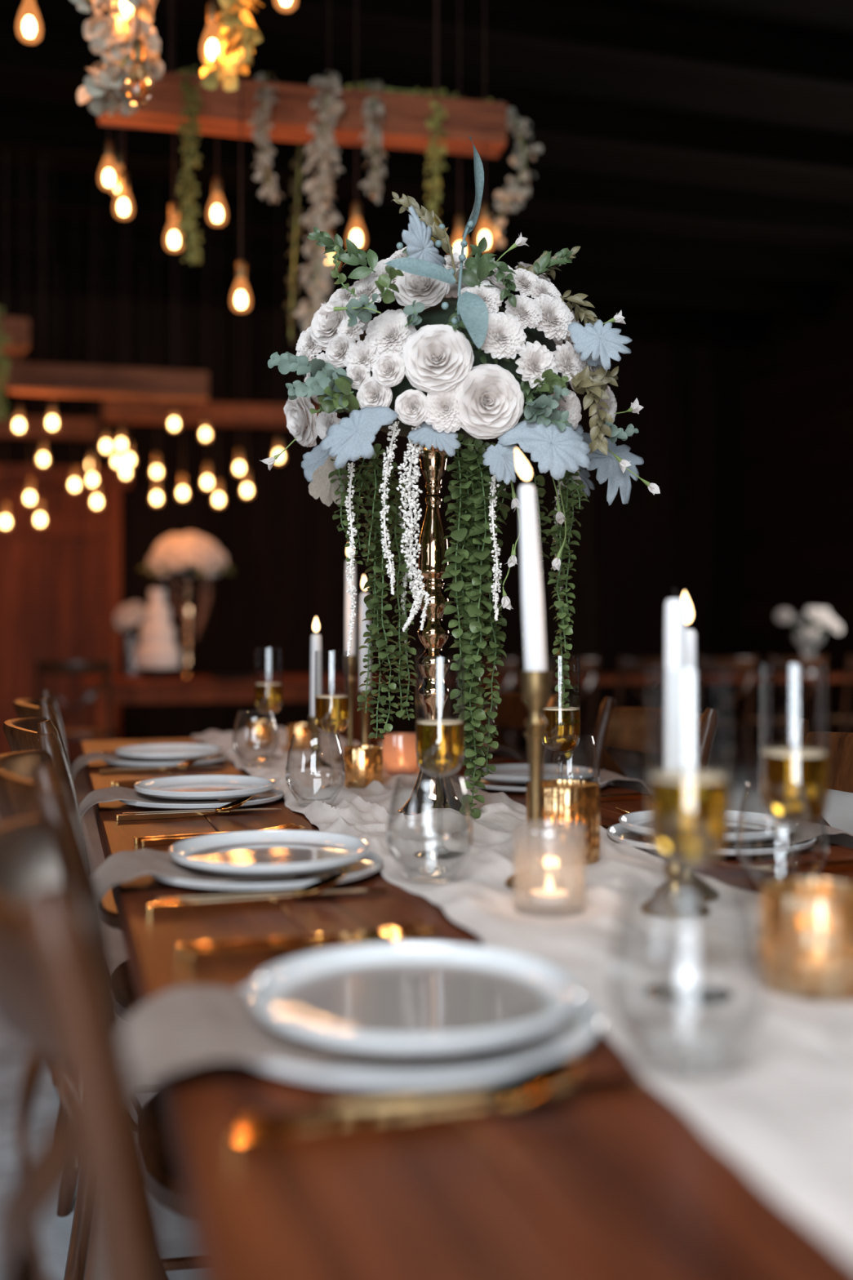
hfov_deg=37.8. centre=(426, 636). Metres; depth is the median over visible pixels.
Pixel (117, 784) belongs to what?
fork
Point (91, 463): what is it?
socket
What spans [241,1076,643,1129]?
knife
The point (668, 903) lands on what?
candlestick
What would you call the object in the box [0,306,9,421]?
garland
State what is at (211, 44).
pendant bulb
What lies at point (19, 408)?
socket
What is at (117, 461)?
pendant bulb
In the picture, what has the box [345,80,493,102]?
garland
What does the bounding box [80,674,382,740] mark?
side table
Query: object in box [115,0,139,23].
pendant bulb
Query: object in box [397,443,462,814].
stand
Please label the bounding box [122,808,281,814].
knife
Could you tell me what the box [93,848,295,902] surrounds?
napkin
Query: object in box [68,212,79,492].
pendant bulb
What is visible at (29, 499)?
pendant bulb
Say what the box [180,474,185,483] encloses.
socket
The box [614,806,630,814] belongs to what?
spoon
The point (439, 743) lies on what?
bowl
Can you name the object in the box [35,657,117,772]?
chair
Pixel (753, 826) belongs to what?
salad plate
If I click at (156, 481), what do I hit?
socket
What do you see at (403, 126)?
beam
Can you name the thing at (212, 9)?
socket
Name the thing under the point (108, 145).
socket
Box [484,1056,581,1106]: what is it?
bowl
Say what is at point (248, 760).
tumbler
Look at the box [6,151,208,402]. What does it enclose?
beam
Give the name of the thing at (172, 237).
pendant bulb
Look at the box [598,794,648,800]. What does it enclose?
fork
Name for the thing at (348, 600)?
taper candle
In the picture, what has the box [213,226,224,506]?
pendant bulb
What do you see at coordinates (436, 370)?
flower arrangement
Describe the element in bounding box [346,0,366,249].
pendant bulb
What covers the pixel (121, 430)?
socket
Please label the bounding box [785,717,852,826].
chair
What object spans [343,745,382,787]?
votive holder
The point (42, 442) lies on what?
socket
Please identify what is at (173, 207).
socket
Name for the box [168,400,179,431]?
pendant bulb
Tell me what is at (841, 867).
fork
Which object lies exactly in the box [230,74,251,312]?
pendant bulb
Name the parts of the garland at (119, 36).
stem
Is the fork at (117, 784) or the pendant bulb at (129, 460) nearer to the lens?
the fork at (117, 784)
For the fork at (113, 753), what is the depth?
2.92 m
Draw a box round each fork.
[103,751,115,754]
[111,773,231,786]
[115,774,235,786]
[133,822,296,844]
[140,825,305,846]
[176,920,425,955]
[187,925,441,961]
[413,758,511,760]
[484,759,519,764]
[523,792,646,798]
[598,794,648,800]
[719,858,852,869]
[736,862,852,874]
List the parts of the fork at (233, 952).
handle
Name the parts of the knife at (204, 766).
handle, blade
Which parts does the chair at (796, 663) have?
leg, seat frame, post, seat, leg, rail, post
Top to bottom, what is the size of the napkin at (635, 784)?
0.313 m
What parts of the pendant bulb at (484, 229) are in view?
cord, bulb glass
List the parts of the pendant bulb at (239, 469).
cord, bulb glass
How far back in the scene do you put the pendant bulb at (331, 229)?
4.10 m
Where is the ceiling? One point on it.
(696, 156)
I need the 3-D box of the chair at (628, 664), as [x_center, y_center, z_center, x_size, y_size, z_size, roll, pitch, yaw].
[1.376,0.582,8.183,0.440,0.919,0.572,0,0,-16]
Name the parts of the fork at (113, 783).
handle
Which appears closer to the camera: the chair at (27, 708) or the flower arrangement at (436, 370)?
the flower arrangement at (436, 370)
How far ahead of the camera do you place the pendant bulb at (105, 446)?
8.19 m
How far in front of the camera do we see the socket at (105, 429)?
8.19 m
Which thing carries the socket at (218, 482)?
attached to the pendant bulb at (218, 500)
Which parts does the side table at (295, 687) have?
leg, leg, leg, leg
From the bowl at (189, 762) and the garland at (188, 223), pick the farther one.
the garland at (188, 223)
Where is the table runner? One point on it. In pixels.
(783, 1109)
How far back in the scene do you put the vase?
8.48 m
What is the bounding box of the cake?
[134,588,180,678]
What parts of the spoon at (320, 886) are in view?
handle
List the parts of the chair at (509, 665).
post, rail, seat frame, post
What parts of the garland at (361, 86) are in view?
stem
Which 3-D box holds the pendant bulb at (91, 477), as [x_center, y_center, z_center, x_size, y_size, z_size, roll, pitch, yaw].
[-2.094,-1.898,7.800,0.069,1.924,0.069,0,0,-17]
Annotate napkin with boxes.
[71,751,178,779]
[78,786,219,818]
[92,985,470,1279]
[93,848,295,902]
[475,742,521,760]
[546,768,648,794]
[725,822,852,848]
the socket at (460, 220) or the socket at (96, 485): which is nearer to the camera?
the socket at (460, 220)
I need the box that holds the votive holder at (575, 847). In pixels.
[526,779,599,866]
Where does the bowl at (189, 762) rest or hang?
on the spoon at (189, 762)
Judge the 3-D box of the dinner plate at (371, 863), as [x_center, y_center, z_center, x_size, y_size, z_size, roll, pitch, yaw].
[-0.190,0.272,1.467,0.276,0.016,0.276,0,0,-17]
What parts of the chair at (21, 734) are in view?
rail, post, post, seat frame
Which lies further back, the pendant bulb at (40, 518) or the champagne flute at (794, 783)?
the pendant bulb at (40, 518)
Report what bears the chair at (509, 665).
on the floor
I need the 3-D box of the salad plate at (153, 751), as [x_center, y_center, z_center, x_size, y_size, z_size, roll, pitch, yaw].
[-0.570,0.256,2.754,0.235,0.018,0.235,0,0,-17]
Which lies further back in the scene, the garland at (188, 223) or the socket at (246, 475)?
the socket at (246, 475)
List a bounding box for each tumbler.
[232,711,279,766]
[284,733,345,806]
[386,776,473,884]
[543,735,600,802]
[609,878,765,1077]
[734,783,828,895]
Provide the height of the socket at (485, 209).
0.053 m
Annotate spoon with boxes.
[100,755,202,773]
[115,795,252,821]
[147,871,347,913]
[228,1056,581,1154]
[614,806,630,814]
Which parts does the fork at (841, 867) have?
handle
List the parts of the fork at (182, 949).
handle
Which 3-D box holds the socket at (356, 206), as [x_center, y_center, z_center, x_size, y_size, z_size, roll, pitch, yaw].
[-0.226,-1.371,4.000,0.030,0.053,0.030,0,0,-17]
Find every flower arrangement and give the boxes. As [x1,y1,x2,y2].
[109,601,145,631]
[138,532,234,638]
[260,136,660,817]
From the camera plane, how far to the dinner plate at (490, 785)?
2.24 m
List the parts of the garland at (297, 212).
stem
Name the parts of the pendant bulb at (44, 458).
cord, bulb glass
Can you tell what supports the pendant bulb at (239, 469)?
hanging from the ceiling
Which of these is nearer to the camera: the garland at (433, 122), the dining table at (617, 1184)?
the dining table at (617, 1184)
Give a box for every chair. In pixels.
[0,732,199,1279]
[0,786,166,1279]
[2,704,158,1279]
[13,689,120,1119]
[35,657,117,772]
[448,656,518,751]
[484,684,567,764]
[512,656,599,765]
[589,697,719,777]
[592,656,664,782]
[697,655,757,794]
[733,654,826,784]
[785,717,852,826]
[809,654,852,732]
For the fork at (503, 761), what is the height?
0.013 m
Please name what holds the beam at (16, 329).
hanging from the ceiling
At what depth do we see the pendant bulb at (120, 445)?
8.39 m
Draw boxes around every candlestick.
[299,715,332,768]
[334,654,358,762]
[355,690,373,771]
[505,670,566,891]
[640,858,710,919]
[653,863,719,902]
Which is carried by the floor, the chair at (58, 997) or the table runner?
the chair at (58, 997)
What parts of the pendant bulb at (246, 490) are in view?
cord, bulb glass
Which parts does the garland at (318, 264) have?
stem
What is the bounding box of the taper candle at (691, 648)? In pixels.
[681,591,697,771]
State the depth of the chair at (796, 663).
8.36 m
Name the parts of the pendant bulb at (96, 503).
cord, bulb glass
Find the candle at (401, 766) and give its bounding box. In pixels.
[391,756,411,770]
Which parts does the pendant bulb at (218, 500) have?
cord, bulb glass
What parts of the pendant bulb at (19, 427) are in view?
bulb glass, cord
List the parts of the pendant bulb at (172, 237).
cord, bulb glass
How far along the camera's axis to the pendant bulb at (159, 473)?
7.98 m
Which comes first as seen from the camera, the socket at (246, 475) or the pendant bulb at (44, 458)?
the pendant bulb at (44, 458)
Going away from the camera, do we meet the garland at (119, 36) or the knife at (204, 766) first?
the knife at (204, 766)
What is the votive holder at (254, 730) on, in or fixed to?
on the table runner
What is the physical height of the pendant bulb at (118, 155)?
1.302 m
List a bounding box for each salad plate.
[114,743,222,759]
[133,774,275,799]
[168,829,369,875]
[247,942,579,1053]
[377,737,473,751]
[471,763,595,783]
[618,809,797,842]
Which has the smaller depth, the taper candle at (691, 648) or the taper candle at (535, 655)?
the taper candle at (691, 648)
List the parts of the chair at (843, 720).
leg, seat frame, seat, post, rail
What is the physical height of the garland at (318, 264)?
0.875 m
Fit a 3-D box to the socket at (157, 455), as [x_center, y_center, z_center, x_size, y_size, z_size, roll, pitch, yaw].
[-1.735,-1.153,8.000,0.032,0.057,0.032,0,0,-17]
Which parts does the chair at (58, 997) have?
rail, post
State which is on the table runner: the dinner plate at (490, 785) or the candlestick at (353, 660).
the candlestick at (353, 660)
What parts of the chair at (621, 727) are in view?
post, rail, post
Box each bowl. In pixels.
[173,755,202,767]
[213,795,252,811]
[254,648,282,715]
[291,871,347,896]
[314,650,349,735]
[415,656,464,777]
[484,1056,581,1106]
[544,655,580,753]
[648,668,730,868]
[760,663,829,827]
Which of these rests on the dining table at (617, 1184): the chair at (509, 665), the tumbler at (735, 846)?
the tumbler at (735, 846)
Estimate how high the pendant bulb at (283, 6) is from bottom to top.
1.301 m
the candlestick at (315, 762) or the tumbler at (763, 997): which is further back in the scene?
the candlestick at (315, 762)
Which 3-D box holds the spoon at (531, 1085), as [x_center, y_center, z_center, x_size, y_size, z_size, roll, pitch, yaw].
[-0.008,0.265,0.708,0.208,0.030,0.034,0,0,-18]
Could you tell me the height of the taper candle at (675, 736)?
0.212 m
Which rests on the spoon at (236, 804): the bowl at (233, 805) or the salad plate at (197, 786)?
the bowl at (233, 805)
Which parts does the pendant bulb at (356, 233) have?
cord, bulb glass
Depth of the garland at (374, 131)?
3.87 m
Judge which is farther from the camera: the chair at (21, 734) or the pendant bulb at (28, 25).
the pendant bulb at (28, 25)
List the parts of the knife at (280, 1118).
handle, blade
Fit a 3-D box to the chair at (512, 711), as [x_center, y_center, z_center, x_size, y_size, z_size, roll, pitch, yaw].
[0.034,0.582,2.913,0.572,0.919,0.440,0,0,-17]
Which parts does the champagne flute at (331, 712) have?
stem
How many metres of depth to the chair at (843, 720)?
8.47 m
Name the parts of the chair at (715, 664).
post, leg, seat frame, rail, post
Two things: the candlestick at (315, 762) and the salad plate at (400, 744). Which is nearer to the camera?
the candlestick at (315, 762)
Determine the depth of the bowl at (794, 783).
1.14 m
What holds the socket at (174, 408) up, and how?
attached to the pendant bulb at (174, 425)
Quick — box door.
[0,463,132,762]
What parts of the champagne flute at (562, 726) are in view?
stem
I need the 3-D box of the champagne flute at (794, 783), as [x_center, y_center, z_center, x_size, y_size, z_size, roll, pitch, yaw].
[0.343,0.151,1.160,0.067,0.250,0.067,0,0,-17]
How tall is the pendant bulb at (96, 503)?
2.082 m
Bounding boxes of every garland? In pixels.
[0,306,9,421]
[71,0,100,14]
[77,0,164,117]
[176,65,202,264]
[200,0,262,91]
[246,71,284,203]
[284,142,306,345]
[293,71,344,330]
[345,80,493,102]
[359,80,386,204]
[424,88,448,242]
[477,101,542,248]
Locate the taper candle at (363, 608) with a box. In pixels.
[359,574,370,691]
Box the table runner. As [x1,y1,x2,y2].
[191,726,852,1262]
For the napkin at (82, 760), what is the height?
0.313 m
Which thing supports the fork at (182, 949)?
on the dining table at (617, 1184)
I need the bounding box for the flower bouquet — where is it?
[775,607,842,639]
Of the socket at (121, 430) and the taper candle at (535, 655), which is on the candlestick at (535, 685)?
the taper candle at (535, 655)
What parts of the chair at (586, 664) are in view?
leg, seat frame, leg, rail, post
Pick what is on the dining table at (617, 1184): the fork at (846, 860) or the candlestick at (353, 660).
the fork at (846, 860)
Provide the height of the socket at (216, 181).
0.053 m
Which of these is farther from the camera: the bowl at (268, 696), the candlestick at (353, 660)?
the bowl at (268, 696)
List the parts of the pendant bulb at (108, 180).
cord, bulb glass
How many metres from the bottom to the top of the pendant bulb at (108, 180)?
1.442 m
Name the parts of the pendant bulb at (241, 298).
cord, bulb glass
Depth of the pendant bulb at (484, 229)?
3.99 m
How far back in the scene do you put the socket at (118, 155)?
4.39 m
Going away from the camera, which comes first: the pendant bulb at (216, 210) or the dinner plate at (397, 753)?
the dinner plate at (397, 753)
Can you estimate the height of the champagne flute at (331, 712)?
0.250 m
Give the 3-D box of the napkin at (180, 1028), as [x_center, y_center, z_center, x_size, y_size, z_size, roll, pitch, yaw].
[-0.108,0.413,0.855,0.236,0.314,0.165,0,0,-17]
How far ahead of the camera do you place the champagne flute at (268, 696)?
2.82 m
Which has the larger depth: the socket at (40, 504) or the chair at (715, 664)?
the chair at (715, 664)
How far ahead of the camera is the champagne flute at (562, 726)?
1.91 m
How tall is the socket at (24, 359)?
0.057 m
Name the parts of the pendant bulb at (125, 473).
cord, bulb glass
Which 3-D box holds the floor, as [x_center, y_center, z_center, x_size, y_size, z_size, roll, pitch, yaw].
[-0.172,1.090,3.707,11.200,0.100,14.200,0,0,-17]
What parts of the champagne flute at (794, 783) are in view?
stem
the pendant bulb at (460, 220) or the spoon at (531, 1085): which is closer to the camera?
the spoon at (531, 1085)
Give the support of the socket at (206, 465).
attached to the pendant bulb at (206, 482)
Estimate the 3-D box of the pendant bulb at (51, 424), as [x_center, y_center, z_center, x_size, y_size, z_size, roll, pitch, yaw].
[-2.166,-2.026,7.200,0.069,1.669,0.069,0,0,-17]
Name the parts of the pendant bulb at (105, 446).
cord, bulb glass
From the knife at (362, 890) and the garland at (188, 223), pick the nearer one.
the knife at (362, 890)
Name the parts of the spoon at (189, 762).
handle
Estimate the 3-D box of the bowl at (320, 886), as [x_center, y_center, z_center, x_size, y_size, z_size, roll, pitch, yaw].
[-0.113,0.261,1.315,0.060,0.023,0.034,0,0,-18]
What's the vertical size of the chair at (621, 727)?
0.919 m
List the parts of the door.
cross rail, header rail, frame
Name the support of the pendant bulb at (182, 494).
hanging from the ceiling
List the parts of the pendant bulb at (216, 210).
cord, bulb glass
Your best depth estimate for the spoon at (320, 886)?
1.29 m
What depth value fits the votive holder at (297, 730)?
2.97 m
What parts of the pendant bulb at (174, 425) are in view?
bulb glass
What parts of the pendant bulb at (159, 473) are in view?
bulb glass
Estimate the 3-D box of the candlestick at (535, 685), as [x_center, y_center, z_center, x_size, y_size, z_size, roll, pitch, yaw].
[0.121,0.157,1.380,0.068,0.238,0.068,0,0,-17]
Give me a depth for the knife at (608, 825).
1.80 m
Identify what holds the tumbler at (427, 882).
on the table runner
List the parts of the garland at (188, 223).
stem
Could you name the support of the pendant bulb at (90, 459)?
hanging from the ceiling
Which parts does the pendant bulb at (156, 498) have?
cord, bulb glass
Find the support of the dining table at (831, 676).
on the floor
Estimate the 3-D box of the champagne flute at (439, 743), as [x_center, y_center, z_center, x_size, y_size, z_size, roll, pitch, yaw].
[0.017,0.151,1.575,0.067,0.250,0.067,0,0,-17]
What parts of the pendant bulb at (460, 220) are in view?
cord, bulb glass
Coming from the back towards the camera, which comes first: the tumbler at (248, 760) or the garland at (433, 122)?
the garland at (433, 122)
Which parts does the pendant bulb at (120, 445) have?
cord, bulb glass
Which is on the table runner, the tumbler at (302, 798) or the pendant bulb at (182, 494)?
the tumbler at (302, 798)
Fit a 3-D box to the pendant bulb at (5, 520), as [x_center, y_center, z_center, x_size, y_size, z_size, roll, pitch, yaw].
[-2.539,-1.753,7.500,0.069,2.214,0.069,0,0,-17]
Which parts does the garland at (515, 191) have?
stem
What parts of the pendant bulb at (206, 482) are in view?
cord, bulb glass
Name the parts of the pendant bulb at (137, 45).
cord, bulb glass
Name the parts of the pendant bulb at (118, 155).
cord, bulb glass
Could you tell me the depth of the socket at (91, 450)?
9.19 m
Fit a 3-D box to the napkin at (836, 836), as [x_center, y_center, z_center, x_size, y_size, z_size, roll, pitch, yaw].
[0.477,0.413,1.709,0.235,0.313,0.165,0,0,-17]
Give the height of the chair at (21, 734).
0.919 m
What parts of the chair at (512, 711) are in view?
post, rail, post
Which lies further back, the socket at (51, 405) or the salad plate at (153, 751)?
the socket at (51, 405)
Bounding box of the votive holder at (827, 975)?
[760,877,852,1001]
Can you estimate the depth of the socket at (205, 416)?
8.19 m
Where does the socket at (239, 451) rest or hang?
attached to the pendant bulb at (239, 469)
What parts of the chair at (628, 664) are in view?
post, leg, rail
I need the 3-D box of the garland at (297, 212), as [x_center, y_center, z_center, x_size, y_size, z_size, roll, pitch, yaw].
[-0.424,-1.361,4.085,0.075,0.788,0.142,0,0,-17]
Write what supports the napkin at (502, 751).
on the dinner plate at (397, 753)
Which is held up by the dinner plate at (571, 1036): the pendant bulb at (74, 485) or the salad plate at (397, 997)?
the salad plate at (397, 997)
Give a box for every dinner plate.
[102,752,229,767]
[119,787,284,810]
[149,850,382,892]
[236,983,602,1088]
[374,746,488,759]
[460,775,608,792]
[607,822,817,857]
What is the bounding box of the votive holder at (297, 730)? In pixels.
[287,723,312,751]
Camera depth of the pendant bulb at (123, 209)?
3.98 m
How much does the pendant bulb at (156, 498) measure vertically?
2.037 m
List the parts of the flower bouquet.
stem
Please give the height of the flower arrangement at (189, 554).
0.727 m
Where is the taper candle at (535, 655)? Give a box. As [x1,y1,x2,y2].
[515,448,546,671]
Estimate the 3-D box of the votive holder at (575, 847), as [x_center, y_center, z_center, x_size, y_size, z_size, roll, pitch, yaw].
[0.169,0.229,1.540,0.091,0.094,0.091,0,0,-17]
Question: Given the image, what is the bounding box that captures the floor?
[0,746,852,1279]
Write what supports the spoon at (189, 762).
on the dining table at (617, 1184)
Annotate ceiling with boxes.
[0,0,852,345]
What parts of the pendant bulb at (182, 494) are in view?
cord, bulb glass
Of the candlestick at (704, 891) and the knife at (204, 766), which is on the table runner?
the candlestick at (704, 891)
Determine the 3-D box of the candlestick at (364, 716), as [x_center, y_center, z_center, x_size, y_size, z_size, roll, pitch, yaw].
[-0.126,0.193,2.550,0.068,0.165,0.068,0,0,-17]
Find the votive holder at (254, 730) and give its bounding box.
[246,720,273,747]
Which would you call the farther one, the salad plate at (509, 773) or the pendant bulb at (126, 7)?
the pendant bulb at (126, 7)
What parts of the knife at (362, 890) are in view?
handle, blade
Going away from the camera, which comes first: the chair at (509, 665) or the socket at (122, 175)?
the socket at (122, 175)
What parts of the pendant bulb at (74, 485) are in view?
bulb glass, cord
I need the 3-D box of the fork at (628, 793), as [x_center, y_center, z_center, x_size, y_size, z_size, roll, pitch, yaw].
[0.273,0.273,2.128,0.226,0.013,0.021,0,0,-19]
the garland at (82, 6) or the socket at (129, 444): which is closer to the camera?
the garland at (82, 6)
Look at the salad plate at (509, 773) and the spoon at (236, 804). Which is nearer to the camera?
the spoon at (236, 804)
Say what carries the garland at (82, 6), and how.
hanging from the beam
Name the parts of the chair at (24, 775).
rail, post, post, seat frame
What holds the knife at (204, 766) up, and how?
on the dining table at (617, 1184)
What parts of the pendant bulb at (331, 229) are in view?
cord, bulb glass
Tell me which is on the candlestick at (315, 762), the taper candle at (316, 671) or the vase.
the taper candle at (316, 671)
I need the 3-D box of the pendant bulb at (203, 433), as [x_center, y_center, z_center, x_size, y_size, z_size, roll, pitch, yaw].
[-1.456,-2.074,8.200,0.069,1.572,0.069,0,0,-17]
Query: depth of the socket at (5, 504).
7.49 m
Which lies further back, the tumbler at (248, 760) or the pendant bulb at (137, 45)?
the pendant bulb at (137, 45)
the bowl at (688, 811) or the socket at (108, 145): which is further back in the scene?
the socket at (108, 145)
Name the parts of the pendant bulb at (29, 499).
cord, bulb glass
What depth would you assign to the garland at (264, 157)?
3.79 m
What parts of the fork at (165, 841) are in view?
handle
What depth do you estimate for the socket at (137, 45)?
2.99 m
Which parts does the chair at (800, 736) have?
post, rail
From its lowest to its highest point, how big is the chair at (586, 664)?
0.919 m
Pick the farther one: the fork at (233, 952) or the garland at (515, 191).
the garland at (515, 191)
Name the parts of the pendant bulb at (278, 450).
cord, bulb glass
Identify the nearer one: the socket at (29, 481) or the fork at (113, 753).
the fork at (113, 753)
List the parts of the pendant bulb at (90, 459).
cord, bulb glass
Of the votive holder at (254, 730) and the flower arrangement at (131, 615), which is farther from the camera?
the flower arrangement at (131, 615)
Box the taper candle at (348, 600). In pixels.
[345,546,355,655]
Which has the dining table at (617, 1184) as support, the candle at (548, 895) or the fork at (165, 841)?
the fork at (165, 841)
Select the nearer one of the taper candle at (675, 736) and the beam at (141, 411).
the taper candle at (675, 736)
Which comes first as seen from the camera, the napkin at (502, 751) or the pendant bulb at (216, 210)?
the napkin at (502, 751)
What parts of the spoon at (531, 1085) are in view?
handle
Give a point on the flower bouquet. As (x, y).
(820, 616)
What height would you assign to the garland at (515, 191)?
0.483 m
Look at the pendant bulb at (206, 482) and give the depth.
7.90 m
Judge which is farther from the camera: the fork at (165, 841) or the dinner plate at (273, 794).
the dinner plate at (273, 794)
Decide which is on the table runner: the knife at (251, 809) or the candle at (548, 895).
the candle at (548, 895)
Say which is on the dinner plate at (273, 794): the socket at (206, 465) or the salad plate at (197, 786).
the salad plate at (197, 786)
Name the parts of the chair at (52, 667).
post, rail, seat, seat frame, post, leg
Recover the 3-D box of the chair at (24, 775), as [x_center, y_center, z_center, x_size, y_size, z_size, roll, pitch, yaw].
[-0.218,0.582,1.464,0.572,0.919,0.440,0,0,-17]
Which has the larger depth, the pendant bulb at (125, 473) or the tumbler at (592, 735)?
the pendant bulb at (125, 473)
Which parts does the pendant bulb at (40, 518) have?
bulb glass, cord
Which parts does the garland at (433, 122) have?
stem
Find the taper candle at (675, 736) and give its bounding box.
[663,588,687,771]
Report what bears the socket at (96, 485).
attached to the pendant bulb at (96, 503)
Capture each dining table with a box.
[80,733,852,1279]
[405,671,852,734]
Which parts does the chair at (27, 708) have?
rail, post, post, seat frame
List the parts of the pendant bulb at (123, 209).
cord, bulb glass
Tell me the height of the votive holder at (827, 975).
0.078 m
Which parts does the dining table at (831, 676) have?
leg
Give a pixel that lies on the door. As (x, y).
(100, 528)
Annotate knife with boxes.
[104,765,225,768]
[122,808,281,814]
[155,888,389,902]
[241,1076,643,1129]
[600,824,613,827]
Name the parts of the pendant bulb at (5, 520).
cord, bulb glass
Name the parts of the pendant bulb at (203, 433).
cord, bulb glass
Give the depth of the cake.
8.36 m
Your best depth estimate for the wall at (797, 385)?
10.84 m
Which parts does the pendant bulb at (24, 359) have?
cord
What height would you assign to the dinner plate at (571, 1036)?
0.016 m
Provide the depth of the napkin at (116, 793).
2.04 m
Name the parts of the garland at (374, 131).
stem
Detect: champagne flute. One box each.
[253,648,282,759]
[314,650,350,788]
[413,656,466,859]
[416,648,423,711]
[542,655,580,816]
[644,668,733,1006]
[757,663,829,938]
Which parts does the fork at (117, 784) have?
handle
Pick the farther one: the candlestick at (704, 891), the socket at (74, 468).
the socket at (74, 468)
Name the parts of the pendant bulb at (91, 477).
bulb glass, cord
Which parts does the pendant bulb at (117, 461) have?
bulb glass, cord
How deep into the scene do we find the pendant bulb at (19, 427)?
7.19 m
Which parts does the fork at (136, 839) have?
handle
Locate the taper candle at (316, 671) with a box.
[310,617,321,716]
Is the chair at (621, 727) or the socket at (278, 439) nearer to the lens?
the chair at (621, 727)
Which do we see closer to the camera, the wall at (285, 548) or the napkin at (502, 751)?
the napkin at (502, 751)
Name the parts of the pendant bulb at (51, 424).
cord, bulb glass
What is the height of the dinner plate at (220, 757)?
0.016 m
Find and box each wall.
[0,287,742,765]
[740,285,852,748]
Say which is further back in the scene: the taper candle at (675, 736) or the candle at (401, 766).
the candle at (401, 766)
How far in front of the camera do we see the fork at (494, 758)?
2.77 m
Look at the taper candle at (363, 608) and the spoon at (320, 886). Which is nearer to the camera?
the spoon at (320, 886)
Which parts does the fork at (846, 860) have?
handle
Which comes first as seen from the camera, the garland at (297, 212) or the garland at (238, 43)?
the garland at (238, 43)
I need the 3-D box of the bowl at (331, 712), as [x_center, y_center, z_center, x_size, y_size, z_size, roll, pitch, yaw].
[-0.171,0.102,2.250,0.062,0.152,0.062,0,0,-17]
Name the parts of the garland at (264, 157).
stem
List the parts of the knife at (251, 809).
handle, blade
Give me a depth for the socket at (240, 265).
3.74 m
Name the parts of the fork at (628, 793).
handle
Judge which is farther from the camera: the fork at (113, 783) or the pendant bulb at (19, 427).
the pendant bulb at (19, 427)
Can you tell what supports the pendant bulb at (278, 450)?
hanging from the ceiling
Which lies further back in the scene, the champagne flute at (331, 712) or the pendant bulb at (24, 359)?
the pendant bulb at (24, 359)
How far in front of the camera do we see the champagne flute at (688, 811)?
0.94 m
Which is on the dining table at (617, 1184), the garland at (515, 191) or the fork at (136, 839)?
the fork at (136, 839)
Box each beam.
[0,148,29,393]
[0,260,98,440]
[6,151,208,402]
[97,0,507,158]
[102,262,320,428]
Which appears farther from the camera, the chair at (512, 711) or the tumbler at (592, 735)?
the chair at (512, 711)
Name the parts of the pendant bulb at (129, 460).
cord, bulb glass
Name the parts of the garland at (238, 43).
stem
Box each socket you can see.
[2,501,8,511]
[16,404,22,413]
[21,356,27,362]
[26,477,32,487]
[37,499,43,508]
[40,439,45,448]
[48,401,54,411]
[71,466,76,475]
[88,448,93,456]
[89,460,94,469]
[93,481,99,491]
[103,140,113,157]
[103,427,108,436]
[114,151,122,166]
[118,169,128,186]
[118,426,124,435]
[126,440,132,449]
[131,38,144,63]
[154,453,159,462]
[154,478,159,487]
[168,202,178,219]
[171,405,176,413]
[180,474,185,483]
[203,415,208,424]
[204,462,209,471]
[206,1,218,23]
[212,176,222,193]
[216,480,221,488]
[235,260,245,278]
[236,448,241,457]
[244,471,249,479]
[275,436,280,445]
[328,224,333,239]
[351,201,360,218]
[455,214,464,231]
[480,202,489,219]
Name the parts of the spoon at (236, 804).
handle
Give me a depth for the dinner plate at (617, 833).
1.61 m
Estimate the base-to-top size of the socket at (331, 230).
0.053 m
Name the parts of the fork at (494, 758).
handle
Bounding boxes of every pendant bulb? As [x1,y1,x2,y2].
[0,380,11,529]
[12,149,25,433]
[15,0,43,44]
[21,150,27,362]
[23,168,35,505]
[34,162,45,527]
[36,395,48,466]
[45,153,57,431]
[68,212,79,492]
[86,212,97,487]
[86,257,96,471]
[90,168,102,509]
[97,11,119,190]
[100,214,111,453]
[110,127,128,195]
[111,260,121,467]
[113,127,133,219]
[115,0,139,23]
[115,219,126,451]
[120,219,130,479]
[124,0,151,105]
[124,218,134,466]
[151,180,162,505]
[151,453,162,478]
[164,0,183,252]
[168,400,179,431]
[177,248,187,500]
[200,0,225,66]
[200,224,210,441]
[201,186,213,489]
[207,0,226,226]
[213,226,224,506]
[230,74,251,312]
[234,227,244,475]
[241,186,252,497]
[273,0,297,13]
[273,191,284,462]
[323,0,337,262]
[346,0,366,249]
[450,0,469,257]
[475,0,494,252]
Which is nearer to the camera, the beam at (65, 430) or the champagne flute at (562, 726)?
the champagne flute at (562, 726)
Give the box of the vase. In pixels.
[178,581,195,677]
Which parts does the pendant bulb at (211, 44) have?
bulb glass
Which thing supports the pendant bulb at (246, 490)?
hanging from the ceiling
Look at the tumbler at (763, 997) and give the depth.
0.79 m
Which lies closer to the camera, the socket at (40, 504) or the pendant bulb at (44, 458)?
the socket at (40, 504)
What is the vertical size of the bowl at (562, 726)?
0.152 m

